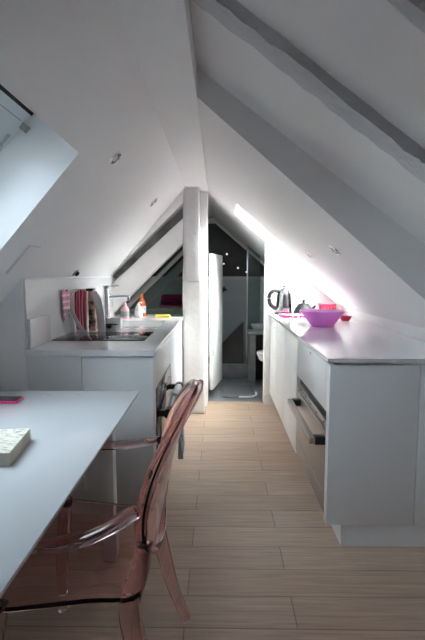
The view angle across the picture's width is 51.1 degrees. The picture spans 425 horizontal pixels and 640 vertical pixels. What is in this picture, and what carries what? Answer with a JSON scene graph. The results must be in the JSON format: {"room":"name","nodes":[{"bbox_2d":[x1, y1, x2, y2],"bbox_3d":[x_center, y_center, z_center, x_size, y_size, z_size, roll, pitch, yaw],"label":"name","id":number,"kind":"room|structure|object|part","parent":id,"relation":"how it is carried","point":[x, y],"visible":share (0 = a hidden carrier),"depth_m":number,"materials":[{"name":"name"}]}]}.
{"room":"attic kitchen","nodes":[
{"label":"attic kitchen","id":0,"kind":"room"},
{"bbox_2d":[0,277,29,390],"bbox_3d":[-1.237,0.390,2.309,0.600,1.300,0.100,0,6,1],"label":"wall","id":1,"kind":"structure","parent":0,"point":[13,374],"depth_m":2.23,"materials":[{"name":"white paint"}]},
{"bbox_2d":[27,276,112,278],"bbox_3d":[-0.977,0.300,3.347,0.110,1.270,2.070,0,6,1],"label":"wall","id":2,"kind":"structure","parent":0,"point":[98,276],"depth_m":2.71,"materials":[{"name":"white paint"}]},
{"bbox_2d":[23,277,119,348],"bbox_3d":[-0.908,-0.134,3.257,0.026,0.350,2.100,0,6,1],"label":"backsplash","id":3,"kind":"structure","parent":2,"relation":"attached to","point":[43,308],"depth_m":2.51,"materials":[{"name":"white"}]},
{"bbox_2d":[61,289,69,320],"bbox_3d":[-0.902,-0.095,2.748,0.027,0.194,0.141,0,6,1],"label":"cloth","id":4,"kind":"object","parent":3,"relation":"hanging from","point":[65,293],"visible":1,"depth_m":2.74,"materials":[{"name":"fabric"}]},
{"bbox_2d":[70,289,86,330],"bbox_3d":[-0.864,-0.063,2.859,0.098,0.278,0.105,0,6,1],"label":"tea towel","id":5,"kind":"object","parent":3,"relation":"hanging from","point":[79,316],"visible":0.96,"depth_m":2.88,"materials":[{"name":"red fabric"}]},
{"bbox_2d":[0,0,184,303],"bbox_3d":[-1.240,-0.014,1.097,1.972,2.200,10.150,0,6,1],"label":"ceiling","id":6,"kind":"structure","parent":0,"point":[73,64],"depth_m":1.75,"materials":[{"name":"white paint"}]},
{"bbox_2d":[0,84,33,151],"bbox_3d":[-1.023,-0.470,1.377,0.656,0.732,0.777,0,6,1],"label":"window","id":7,"kind":"structure","parent":6,"relation":"attached to","point":[14,114],"depth_m":1.64,"materials":[{"name":"white paint"}]},
{"bbox_3d":[-1.028,-0.473,1.377,0.591,0.663,0.723,0,6,1],"label":"sash","id":8,"kind":"part","parent":7,"relation":"part of","materials":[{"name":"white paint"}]},
{"bbox_3d":[-1.024,-0.470,1.377,0.653,0.732,0.777,0,6,1],"label":"frame","id":9,"kind":"part","parent":7,"relation":"part of","materials":[{"name":"white paint"}]},
{"bbox_2d":[6,244,40,273],"bbox_3d":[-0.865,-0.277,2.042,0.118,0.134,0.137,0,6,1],"label":"access hatch","id":10,"kind":"object","parent":6,"relation":"attached to","point":[29,252],"visible":1,"depth_m":2.03,"materials":[{"name":"white paint"}]},
{"bbox_2d":[72,269,79,275],"bbox_3d":[-0.898,-0.310,2.927,0.046,0.048,0.056,0,6,1],"label":"wall spotlight","id":11,"kind":"object","parent":6,"relation":"attached to","point":[76,273],"visible":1,"depth_m":2.91,"materials":[{"name":"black metal"}]},
{"bbox_2d":[109,151,121,165],"bbox_3d":[-0.454,-0.755,2.079,0.058,0.065,0.084,0,6,1],"label":"recessed light","id":12,"kind":"object","parent":6,"relation":"in","point":[117,155],"visible":1,"depth_m":2.07,"materials":[{"name":"silver metal"}]},
{"bbox_2d":[150,198,157,206],"bbox_3d":[-0.438,-0.878,3.315,0.058,0.065,0.084,0,6,1],"label":"recessed light","id":13,"kind":"object","parent":6,"relation":"in","point":[155,199],"visible":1,"depth_m":3.31,"materials":[{"name":"silver metal"}]},
{"bbox_2d":[114,189,183,271],"bbox_3d":[-0.551,-0.767,3.979,0.820,0.835,0.105,0,6,1],"label":"wall","id":14,"kind":"structure","parent":0,"point":[177,203],"depth_m":3.92,"materials":[{"name":"white paint"}]},
{"bbox_2d":[112,219,182,312],"bbox_3d":[-0.536,-0.524,4.028,0.785,0.969,0.142,0,6,1],"label":"trim","id":15,"kind":"structure","parent":14,"relation":"attached to","point":[130,281],"depth_m":3.96,"materials":[{"name":"white paint"}]},
{"bbox_2d":[113,207,182,279],"bbox_3d":[-0.550,-0.697,4.084,0.824,0.903,0.078,0,6,1],"label":"trim","id":16,"kind":"structure","parent":14,"relation":"attached to","point":[178,217],"depth_m":4.04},
{"bbox_2d":[183,280,205,413],"bbox_3d":[-0.166,0.243,4.134,0.208,1.234,0.238,0,6,1],"label":"column","id":17,"kind":"structure","parent":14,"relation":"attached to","point":[194,299],"depth_m":4.01,"materials":[{"name":"white paint"}]},
{"bbox_2d":[131,217,263,354],"bbox_3d":[0.089,-0.545,6.085,3.000,2.400,0.120,0,6,1],"label":"wall","id":18,"kind":"structure","parent":0,"point":[234,298],"depth_m":6.03,"materials":[{"name":"green tile"}]},
{"bbox_2d":[148,276,263,279],"bbox_3d":[0.089,-0.572,6.077,3.000,0.045,0.132,0,6,1],"label":"trim","id":19,"kind":"structure","parent":18,"relation":"attached to","point":[151,277],"depth_m":6.01,"materials":[{"name":"grey tile"}]},
{"bbox_2d":[208,218,263,265],"bbox_3d":[0.608,-0.791,5.983,1.360,1.150,0.040,0,6,1],"label":"trim","id":20,"kind":"structure","parent":18,"relation":"attached to","point":[210,220],"depth_m":5.94,"materials":[{"name":"white paint"}]},
{"bbox_2d":[200,192,207,406],"bbox_3d":[-0.094,-0.195,4.314,0.097,2.060,0.220,0,6,1],"label":"wall","id":21,"kind":"structure","parent":0,"point":[203,195],"depth_m":4.17,"materials":[{"name":"white paint"}]},
{"bbox_2d":[119,250,182,313],"bbox_3d":[-0.519,-0.420,4.207,0.740,0.730,0.040,0,6,1],"label":"trim","id":22,"kind":"structure","parent":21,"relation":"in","point":[180,254],"depth_m":4.19,"materials":[{"name":"grey paint"}]},
{"bbox_2d":[113,0,211,216],"bbox_3d":[-0.184,-1.061,0.977,0.205,0.388,10.152,0,6,1],"label":"ceiling beam","id":23,"kind":"structure","parent":21,"relation":"attached to","point":[159,33],"depth_m":1.67,"materials":[{"name":"white paint"}]},
{"bbox_2d":[183,187,200,281],"bbox_3d":[-0.185,-0.781,4.017,0.162,0.872,0.222,0,6,1],"label":"trim","id":24,"kind":"structure","parent":21,"relation":"attached to","point":[191,195],"depth_m":3.92,"materials":[{"name":"grey"}]},
{"bbox_2d":[209,254,221,389],"bbox_3d":[0.038,0.004,4.678,0.045,1.370,0.501,1,6,11],"label":"door","id":25,"kind":"structure","parent":21,"relation":"in","point":[215,261],"depth_m":4.56,"materials":[{"name":"white paint"}]},
{"bbox_2d":[5,378,424,639],"bbox_3d":[-0.184,1.185,1.203,3.600,0.060,10.150,0,6,1],"label":"floor","id":26,"kind":"structure","parent":0,"point":[255,555],"depth_m":1.96,"materials":[{"name":"brown wood"}]},
{"bbox_2d":[0,391,138,598],"bbox_3d":[-0.790,0.771,1.258,0.885,0.729,1.665,0,6,1],"label":"dining table","id":27,"kind":"object","parent":26,"relation":"on","point":[69,429],"visible":0.88,"depth_m":1.36,"materials":[{"name":"grey paint"}]},
{"bbox_2d":[0,396,23,403],"bbox_3d":[-0.889,0.336,1.880,0.168,0.011,0.087,0,6,1],"label":"smartphone","id":28,"kind":"object","parent":27,"relation":"on","point":[3,399],"visible":1,"depth_m":1.86,"materials":[{"name":"pink plastic"}]},
{"bbox_2d":[0,428,31,466],"bbox_3d":[-0.655,0.379,1.326,0.168,0.039,0.209,-1,6,-7],"label":"paperback book","id":29,"kind":"object","parent":27,"relation":"on","point":[13,442],"visible":1,"depth_m":1.32,"materials":[{"name":"paper"}]},
{"bbox_3d":[-0.456,0.706,1.955,0.056,0.717,0.056,0,6,1],"label":"leg","id":30,"kind":"part","parent":27,"relation":"part of","materials":[{"name":"white wood"}]},
{"bbox_2d":[26,337,169,504],"bbox_3d":[-0.610,0.571,2.663,0.635,0.868,0.805,0,6,1],"label":"base cabinet","id":31,"kind":"object","parent":26,"relation":"on","point":[143,374],"visible":0.3,"depth_m":2.24,"materials":[{"name":"white paint"}]},
{"bbox_3d":[-0.795,0.527,2.266,0.276,0.700,0.019,0,6,1],"label":"panel","id":32,"kind":"part","parent":31,"relation":"part of","materials":[{"name":"white laminate"}]},
{"bbox_3d":[-0.476,0.527,2.261,0.356,0.700,0.019,0,6,1],"label":"panel","id":33,"kind":"part","parent":31,"relation":"part of","materials":[{"name":"white laminate"}]},
{"bbox_3d":[-0.306,0.232,2.674,0.028,0.191,0.705,0,6,1],"label":"drawer","id":34,"kind":"part","parent":31,"relation":"part of","materials":[{"name":"white paint"}]},
{"bbox_2d":[156,364,182,449],"bbox_3d":[-0.529,0.564,2.711,0.656,0.463,0.695,0,6,1],"label":"oven","id":35,"kind":"object","parent":31,"relation":"in","point":[163,404],"visible":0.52,"depth_m":2.56,"materials":[{"name":"black metal"}]},
{"bbox_3d":[-0.295,0.604,2.713,0.018,0.378,0.693,0,6,1],"label":"door","id":36,"kind":"part","parent":35,"relation":"part of","materials":[{"name":"black glass"}]},
{"bbox_3d":[-0.296,0.371,2.689,0.016,0.076,0.693,0,6,1],"label":"control panel","id":37,"kind":"part","parent":35,"relation":"part of","materials":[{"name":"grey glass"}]},
{"bbox_3d":[-0.230,0.476,2.695,0.049,0.049,0.540,0,6,1],"label":"handle","id":38,"kind":"part","parent":35,"relation":"part of","materials":[{"name":"white"}]},
{"bbox_2d":[168,389,183,458],"bbox_3d":[-0.222,0.641,2.736,0.091,0.414,0.131,0,6,1],"label":"tea towel","id":39,"kind":"object","parent":35,"relation":"hanging from","point":[174,391],"visible":0.49,"depth_m":2.70,"materials":[{"name":"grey fabric"}]},
{"bbox_2d":[0,378,203,639],"bbox_3d":[-0.307,0.656,1.357,0.562,0.965,0.648,0,6,1],"label":"armchair","id":40,"kind":"object","parent":26,"relation":"on","point":[91,551],"visible":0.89,"depth_m":1.20,"materials":[{"name":"pink plastic"}]},
{"bbox_3d":[-0.554,0.940,1.125,0.075,0.443,0.073,0,6,1],"label":"leg","id":41,"kind":"part","parent":40,"relation":"part of","materials":[{"name":"pink"}]},
{"bbox_3d":[-0.547,0.887,1.649,0.075,0.443,0.073,0,6,1],"label":"leg","id":42,"kind":"part","parent":40,"relation":"part of","materials":[{"name":"pink"}]},
{"bbox_3d":[-0.376,0.694,1.362,0.390,0.022,0.537,0,6,1],"label":"seat","id":43,"kind":"part","parent":40,"relation":"part of","materials":[{"name":"pink"}]},
{"bbox_3d":[-0.374,0.592,1.074,0.394,0.260,0.092,0,6,-2],"label":"armrest","id":44,"kind":"part","parent":40,"relation":"part of","materials":[{"name":"pink"}]},
{"bbox_3d":[-0.366,0.537,1.625,0.394,0.260,0.092,0,6,4],"label":"armrest","id":45,"kind":"part","parent":40,"relation":"part of","materials":[{"name":"pink"}]},
{"bbox_3d":[-0.163,0.866,1.170,0.153,0.586,0.094,0,6,1],"label":"leg","id":46,"kind":"part","parent":40,"relation":"part of","materials":[{"name":"pink"}]},
{"bbox_3d":[-0.111,0.423,1.331,0.132,0.449,0.449,0,6,1],"label":"panel","id":47,"kind":"part","parent":40,"relation":"part of","materials":[{"name":"pink"}]},
{"bbox_3d":[-0.111,0.423,1.331,0.170,0.495,0.493,0,6,1],"label":"backrest","id":48,"kind":"part","parent":40,"relation":"part of","materials":[{"name":"pink"}]},
{"bbox_3d":[-0.157,0.824,1.579,0.153,0.586,0.094,0,6,1],"label":"leg","id":49,"kind":"part","parent":40,"relation":"part of","materials":[{"name":"pink"}]},
{"bbox_2d":[170,322,181,390],"bbox_3d":[-0.596,0.475,3.615,0.635,0.868,1.100,0,6,1],"label":"base cabinet","id":50,"kind":"object","parent":26,"relation":"on","point":[176,337],"visible":0.08,"depth_m":3.46,"materials":[{"name":"white paint"}]},
{"bbox_2d":[24,314,182,355],"bbox_3d":[-0.597,0.061,3.214,0.650,0.032,2.035,0,6,1],"label":"countertop","id":51,"kind":"structure","parent":50,"relation":"on","point":[154,342],"depth_m":2.38,"materials":[{"name":"white stone"}]},
{"bbox_2d":[76,297,87,330],"bbox_3d":[-0.864,-0.053,2.944,0.077,0.250,0.031,0,6,1],"label":"chopping board","id":52,"kind":"object","parent":51,"relation":"on","point":[87,297],"visible":0.23,"depth_m":2.94,"materials":[{"name":"white plastic"}]},
{"bbox_2d":[86,288,97,330],"bbox_3d":[-0.801,-0.070,2.957,0.057,0.280,0.061,0,6,1],"label":"carton","id":53,"kind":"object","parent":51,"relation":"on","point":[92,319],"visible":0.9,"depth_m":2.93,"materials":[{"name":"brown cardboard"}]},
{"bbox_2d":[90,291,104,331],"bbox_3d":[-0.746,-0.058,2.903,0.092,0.268,0.015,0,6,1],"label":"chopping board","id":54,"kind":"object","parent":51,"relation":"on","point":[100,315],"visible":1,"depth_m":2.90,"materials":[{"name":"white plastic"}]},
{"bbox_2d":[52,332,153,340],"bbox_3d":[-0.644,0.096,2.693,0.525,0.006,0.370,0,6,1],"label":"cooktop","id":55,"kind":"object","parent":51,"relation":"in","point":[73,336],"visible":1,"depth_m":2.65,"materials":[{"name":"black glass"}]},
{"bbox_2d":[105,324,118,331],"bbox_3d":[-0.677,0.051,2.955,0.108,0.042,0.108,0,6,1],"label":"dish","id":56,"kind":"object","parent":51,"relation":"on","point":[108,327],"visible":0.84,"depth_m":2.91,"materials":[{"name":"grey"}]},
{"bbox_2d":[107,317,121,328],"bbox_3d":[-0.676,0.022,3.078,0.090,0.072,0.060,0,6,1],"label":"sponge holder","id":57,"kind":"object","parent":51,"relation":"on","point":[110,320],"visible":0.71,"depth_m":3.05,"materials":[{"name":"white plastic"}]},
{"bbox_2d":[103,285,130,323],"bbox_3d":[-0.684,-0.100,3.171,0.202,0.300,0.071,-1,6,-12],"label":"tap","id":58,"kind":"object","parent":51,"relation":"on","point":[106,302],"visible":0.88,"depth_m":3.15,"materials":[{"name":"silver metal"}]},
{"bbox_3d":[-0.717,-0.235,3.148,0.118,0.028,0.044,0,6,1],"label":"lever","id":59,"kind":"part","parent":58,"relation":"part of","materials":[{"name":"silver metal"}]},
{"bbox_3d":[-0.672,-0.159,3.183,0.174,0.048,0.026,-2,6,-18],"label":"spout","id":60,"kind":"part","parent":58,"relation":"part of","materials":[{"name":"silver metal"}]},
{"bbox_2d":[121,302,128,318],"bbox_3d":[-0.745,-0.083,3.792,0.070,0.140,0.070,0,6,1],"label":"soap bottle","id":61,"kind":"object","parent":51,"relation":"on","point":[125,310],"visible":0.99,"depth_m":3.77,"materials":[{"name":"pink"}]},
{"bbox_2d":[135,302,142,317],"bbox_3d":[-0.644,-0.090,3.880,0.070,0.137,0.070,0,6,1],"label":"soap bottle","id":62,"kind":"object","parent":51,"relation":"on","point":[138,309],"visible":1,"depth_m":3.86,"materials":[{"name":"beige plastic"}]},
{"bbox_2d":[139,294,145,315],"bbox_3d":[-0.641,-0.139,4.056,0.072,0.200,0.072,0,6,1],"label":"detergent bottle","id":63,"kind":"object","parent":51,"relation":"on","point":[143,304],"visible":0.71,"depth_m":4.04,"materials":[{"name":"orange plastic"}]},
{"bbox_2d":[122,321,165,325],"bbox_3d":[-0.560,0.104,3.446,0.378,0.158,0.418,0,6,1],"label":"sink","id":64,"kind":"object","parent":51,"relation":"in","point":[124,323],"visible":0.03,"depth_m":3.63,"materials":[{"name":"white ceramic"}]},
{"bbox_2d":[155,314,169,316],"bbox_3d":[-0.441,-0.036,3.931,0.125,0.020,0.075,0,6,1],"label":"sponge","id":65,"kind":"object","parent":51,"relation":"on","point":[156,315],"visible":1,"depth_m":3.89,"materials":[{"name":"yellow"}]},
{"bbox_3d":[-0.297,0.423,3.301,0.028,0.698,0.495,0,6,1],"label":"door","id":66,"kind":"part","parent":50,"relation":"part of","materials":[{"name":"white paint"}]},
{"bbox_3d":[-0.290,0.374,3.784,0.028,0.698,0.466,0,6,1],"label":"door","id":67,"kind":"part","parent":50,"relation":"part of","materials":[{"name":"white paint"}]},
{"bbox_2d":[208,355,255,378],"bbox_3d":[0.083,0.605,5.814,2.300,0.173,0.648,0,6,1],"label":"shower tray","id":68,"kind":"object","parent":26,"relation":"on","point":[228,370],"visible":0.02,"depth_m":5.49,"materials":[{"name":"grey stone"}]},
{"bbox_2d":[208,321,243,363],"bbox_3d":[0.153,0.275,5.574,0.465,0.529,0.100,0,6,1],"label":"shower bench","id":69,"kind":"object","parent":68,"relation":"on","point":[232,346],"visible":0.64,"depth_m":5.53,"materials":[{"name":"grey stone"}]},
{"bbox_2d":[246,244,251,363],"bbox_3d":[0.497,-0.183,5.436,0.164,1.470,0.016,0,6,1],"label":"screen","id":70,"kind":"object","parent":68,"relation":"on","point":[247,244],"visible":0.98,"depth_m":5.44,"materials":[{"name":"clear glass"}]},
{"bbox_2d":[222,385,256,397],"bbox_3d":[0.295,0.773,4.883,0.372,0.026,0.532,0,6,1],"label":"bath mat","id":71,"kind":"object","parent":26,"relation":"on","point":[229,391],"visible":1,"depth_m":4.84,"materials":[{"name":"grey fabric"}]},
{"bbox_2d":[247,329,262,382],"bbox_3d":[0.844,0.432,5.336,0.845,0.613,0.235,0,6,1],"label":"washstand","id":72,"kind":"object","parent":26,"relation":"on","point":[255,338],"visible":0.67,"depth_m":5.26,"materials":[{"name":"grey stone"}]},
{"bbox_3d":[0.472,0.448,5.346,0.070,0.578,0.220,0,6,1],"label":"leg","id":73,"kind":"part","parent":72,"relation":"part of","materials":[{"name":"grey stone"}]},
{"bbox_2d":[251,323,263,330],"bbox_3d":[0.552,0.087,5.303,0.190,0.080,0.190,0,6,1],"label":"basin","id":74,"kind":"object","parent":72,"relation":"on","point":[256,326],"visible":0.85,"depth_m":5.25,"materials":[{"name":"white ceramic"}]},
{"bbox_3d":[0.898,0.440,5.434,0.740,0.578,0.030,0,6,1],"label":"panel","id":75,"kind":"part","parent":72,"relation":"part of","materials":[{"name":"black stone"}]},
{"bbox_2d":[270,317,299,452],"bbox_3d":[0.871,0.469,3.608,0.642,0.882,1.490,0,6,1],"label":"base cabinet","id":76,"kind":"object","parent":26,"relation":"on","point":[284,379],"visible":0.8,"depth_m":3.39,"materials":[{"name":"white paint"}]},
{"bbox_3d":[0.573,0.366,4.138,0.028,0.754,0.424,0,6,1],"label":"filler panel","id":77,"kind":"part","parent":76,"relation":"part of","materials":[{"name":"white paint"}]},
{"bbox_3d":[0.566,0.415,3.659,0.028,0.754,0.526,0,6,1],"label":"door","id":78,"kind":"part","parent":76,"relation":"part of","materials":[{"name":"white paint"}]},
{"bbox_3d":[0.559,0.468,3.130,0.028,0.754,0.530,0,6,1],"label":"door","id":79,"kind":"part","parent":76,"relation":"part of","materials":[{"name":"white paint"}]},
{"bbox_2d":[269,313,424,362],"bbox_3d":[0.862,0.063,3.148,0.662,0.018,2.356,0,6,1],"label":"countertop","id":80,"kind":"structure","parent":76,"relation":"on","point":[352,341],"depth_m":2.49,"materials":[{"name":"white stone"}]},
{"bbox_2d":[267,285,292,314],"bbox_3d":[0.636,-0.192,4.198,0.247,0.276,0.168,0,6,1],"label":"kettle","id":81,"kind":"object","parent":80,"relation":"on","point":[286,307],"visible":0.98,"depth_m":4.16,"materials":[{"name":"silver metal"}]},
{"bbox_3d":[0.565,-0.192,4.179,0.107,0.202,0.031,-1,6,-10],"label":"handle","id":82,"kind":"part","parent":81,"relation":"part of","materials":[{"name":"black plastic"}]},
{"bbox_3d":[0.673,-0.286,4.188,0.122,0.030,0.122,0,6,1],"label":"lid","id":83,"kind":"part","parent":81,"relation":"part of","materials":[{"name":"silver metal"}]},
{"bbox_2d":[278,313,304,317],"bbox_3d":[0.730,-0.039,3.971,0.255,0.018,0.250,0,6,1],"label":"trivet","id":84,"kind":"object","parent":80,"relation":"on","point":[283,315],"visible":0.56,"depth_m":3.89,"materials":[{"name":"pink plastic"}]},
{"bbox_2d":[293,292,315,313],"bbox_3d":[0.861,-0.159,4.203,0.190,0.209,0.190,-5,8,-43],"label":"teapot","id":85,"kind":"object","parent":80,"relation":"on","point":[303,305],"visible":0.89,"depth_m":4.16,"materials":[{"name":"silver metal"}]},
{"bbox_2d":[299,309,345,326],"bbox_3d":[0.799,-0.013,3.244,0.332,0.113,0.332,0,6,1],"label":"serving bowl","id":86,"kind":"object","parent":80,"relation":"on","point":[315,317],"visible":1,"depth_m":3.15,"materials":[{"name":"purple plastic"}]},
{"bbox_2d":[318,303,335,308],"bbox_3d":[1.062,-0.100,4.131,0.141,0.108,0.136,0,6,1],"label":"tin","id":87,"kind":"object","parent":80,"relation":"on","point":[321,305],"visible":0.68,"depth_m":4.07,"materials":[{"name":"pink plastic"}]},
{"bbox_3d":[1.062,-0.142,4.127,0.141,0.023,0.136,0,6,1],"label":"lid","id":88,"kind":"part","parent":87,"relation":"part of","materials":[{"name":"red plastic"}]},
{"bbox_2d":[340,315,351,320],"bbox_3d":[1.083,-0.014,3.622,0.104,0.038,0.104,0,6,1],"label":"dish","id":89,"kind":"object","parent":80,"relation":"on","point":[343,317],"visible":0.91,"depth_m":3.59,"materials":[{"name":"ceramic"}]},
{"bbox_2d":[297,339,424,545],"bbox_3d":[0.856,0.586,2.449,0.646,0.882,0.830,0,6,1],"label":"base cabinet","id":90,"kind":"object","parent":26,"relation":"on","point":[374,481],"visible":0.93,"depth_m":2.04,"materials":[{"name":"white laminate"}]},
{"bbox_2d":[287,379,325,512],"bbox_3d":[0.797,0.639,2.480,0.675,0.499,0.768,0,6,1],"label":"oven","id":91,"kind":"object","parent":90,"relation":"on","point":[310,415],"visible":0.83,"depth_m":2.37,"materials":[{"name":"silver metal"}]},
{"bbox_3d":[0.552,0.841,2.505,0.034,0.092,0.766,0,6,1],"label":"drawer","id":92,"kind":"part","parent":91,"relation":"part of","materials":[{"name":"silver metal"}]},
{"bbox_3d":[0.557,0.461,2.466,0.028,0.037,0.766,0,6,1],"label":"rail","id":93,"kind":"part","parent":91,"relation":"part of","materials":[{"name":"silver metal"}]},
{"bbox_3d":[0.549,0.274,2.447,0.028,0.229,0.770,0,6,1],"label":"flap door","id":94,"kind":"part","parent":90,"relation":"part of","materials":[{"name":"white paint"}]},
{"bbox_3d":[0.731,0.577,2.043,0.404,0.756,0.019,0,6,1],"label":"panel","id":95,"kind":"part","parent":90,"relation":"part of","materials":[{"name":"white laminate"}]},
{"bbox_3d":[0.868,0.568,2.066,0.603,0.768,0.031,0,6,1],"label":"panel","id":96,"kind":"part","parent":90,"relation":"part of","materials":[{"name":"white paint"}]},
{"bbox_3d":[1.054,0.578,2.038,0.238,0.756,0.019,0,6,1],"label":"panel","id":97,"kind":"part","parent":90,"relation":"part of","materials":[{"name":"white paint"}]},
{"bbox_2d":[120,243,337,403],"bbox_3d":[0.163,0.019,4.382,2.200,1.620,0.120,0,6,1],"label":"wall","id":98,"kind":"structure","parent":0,"point":[278,272],"depth_m":4.31,"materials":[{"name":"white paint"}]},
{"bbox_2d":[120,306,182,308],"bbox_3d":[-0.633,-0.112,4.607,1.000,0.035,0.330,0,6,1],"label":"trim","id":99,"kind":"structure","parent":98,"relation":"attached to","point":[131,307],"depth_m":4.47,"materials":[{"name":"grey stone"}]},
{"bbox_2d":[160,294,182,307],"bbox_3d":[-0.339,-0.195,4.579,0.390,0.133,0.220,0,6,1],"label":"folded towel","id":100,"kind":"object","parent":99,"relation":"on","point":[168,300],"visible":0.48,"depth_m":4.47,"materials":[{"name":"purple fabric"}]},
{"bbox_2d":[133,259,182,307],"bbox_3d":[-0.468,-0.462,4.569,0.770,0.740,0.070,0,6,1],"label":"trim","id":101,"kind":"structure","parent":98,"relation":"attached to","point":[178,268],"depth_m":4.54,"materials":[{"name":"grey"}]},
{"bbox_2d":[208,401,263,403],"bbox_3d":[0.232,0.824,4.445,0.553,0.006,0.055,0,6,1],"label":"trim","id":102,"kind":"structure","parent":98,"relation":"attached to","point":[218,402],"depth_m":4.43,"materials":[{"name":"brown wood"}]},
{"bbox_2d":[264,396,268,403],"bbox_3d":[0.538,0.791,4.407,0.050,0.080,0.014,0,6,1],"label":"baseboard","id":103,"kind":"structure","parent":98,"relation":"attached to","point":[266,398],"depth_m":4.40,"materials":[{"name":"white paint"}]},
{"bbox_2d":[189,0,424,244],"bbox_3d":[0.707,-0.324,-0.988,2.022,1.594,6.120,0,6,1],"label":"ceiling","id":104,"kind":"structure","parent":0,"point":[369,47],"depth_m":1.48,"materials":[{"name":"white paint"}]},
{"bbox_2d":[196,67,424,328],"bbox_3d":[0.727,-0.703,4.030,1.916,1.701,4.120,0,6,1],"label":"ceiling","id":105,"kind":"structure","parent":0,"point":[263,187],"depth_m":2.22,"materials":[{"name":"white paint"}]},
{"bbox_2d":[329,245,340,255],"bbox_3d":[0.677,-0.386,2.464,0.065,0.057,0.084,0,6,1],"label":"recessed light","id":106,"kind":"object","parent":105,"relation":"in","point":[332,248],"visible":1,"depth_m":2.45,"materials":[{"name":"silver metal"}]},
{"bbox_2d":[338,295,424,341],"bbox_3d":[1.227,0.593,0.203,0.150,1.320,8.320,0,6,1],"label":"wall","id":107,"kind":"structure","parent":0,"point":[415,332],"depth_m":3.02,"materials":[{"name":"white paint"}]},
{"bbox_2d":[193,0,424,182],"bbox_3d":[0.571,-0.562,1.362,1.310,1.080,0.112,0,6,1],"label":"beam","id":108,"kind":"structure","parent":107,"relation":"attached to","point":[231,14],"depth_m":1.32,"materials":[{"name":"grey wood"}]},
{"bbox_2d":[387,0,424,32],"bbox_3d":[0.562,-0.513,0.867,1.307,1.077,0.056,0,6,1],"label":"beam","id":109,"kind":"structure","parent":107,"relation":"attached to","point":[412,10],"depth_m":0.86,"materials":[{"name":"grey"}]},
{"bbox_3d":[1.351,0.142,5.257,0.150,1.200,1.830,0,6,1],"label":"wall","id":110,"kind":"structure","parent":0,"visible":0},
{"bbox_2d":[257,350,262,361],"bbox_3d":[0.883,0.447,4.978,0.778,0.188,0.370,0,6,1],"label":"toilet","id":111,"kind":"object","parent":110,"relation":"attached to","point":[260,352],"visible":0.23,"depth_m":4.92,"materials":[{"name":"white ceramic"}]},
{"bbox_3d":[0.768,0.369,4.972,0.549,0.030,0.370,0,6,1],"label":"seat lid","id":112,"kind":"part","parent":111,"relation":"part of","materials":[{"name":"white ceramic"}]}
]}

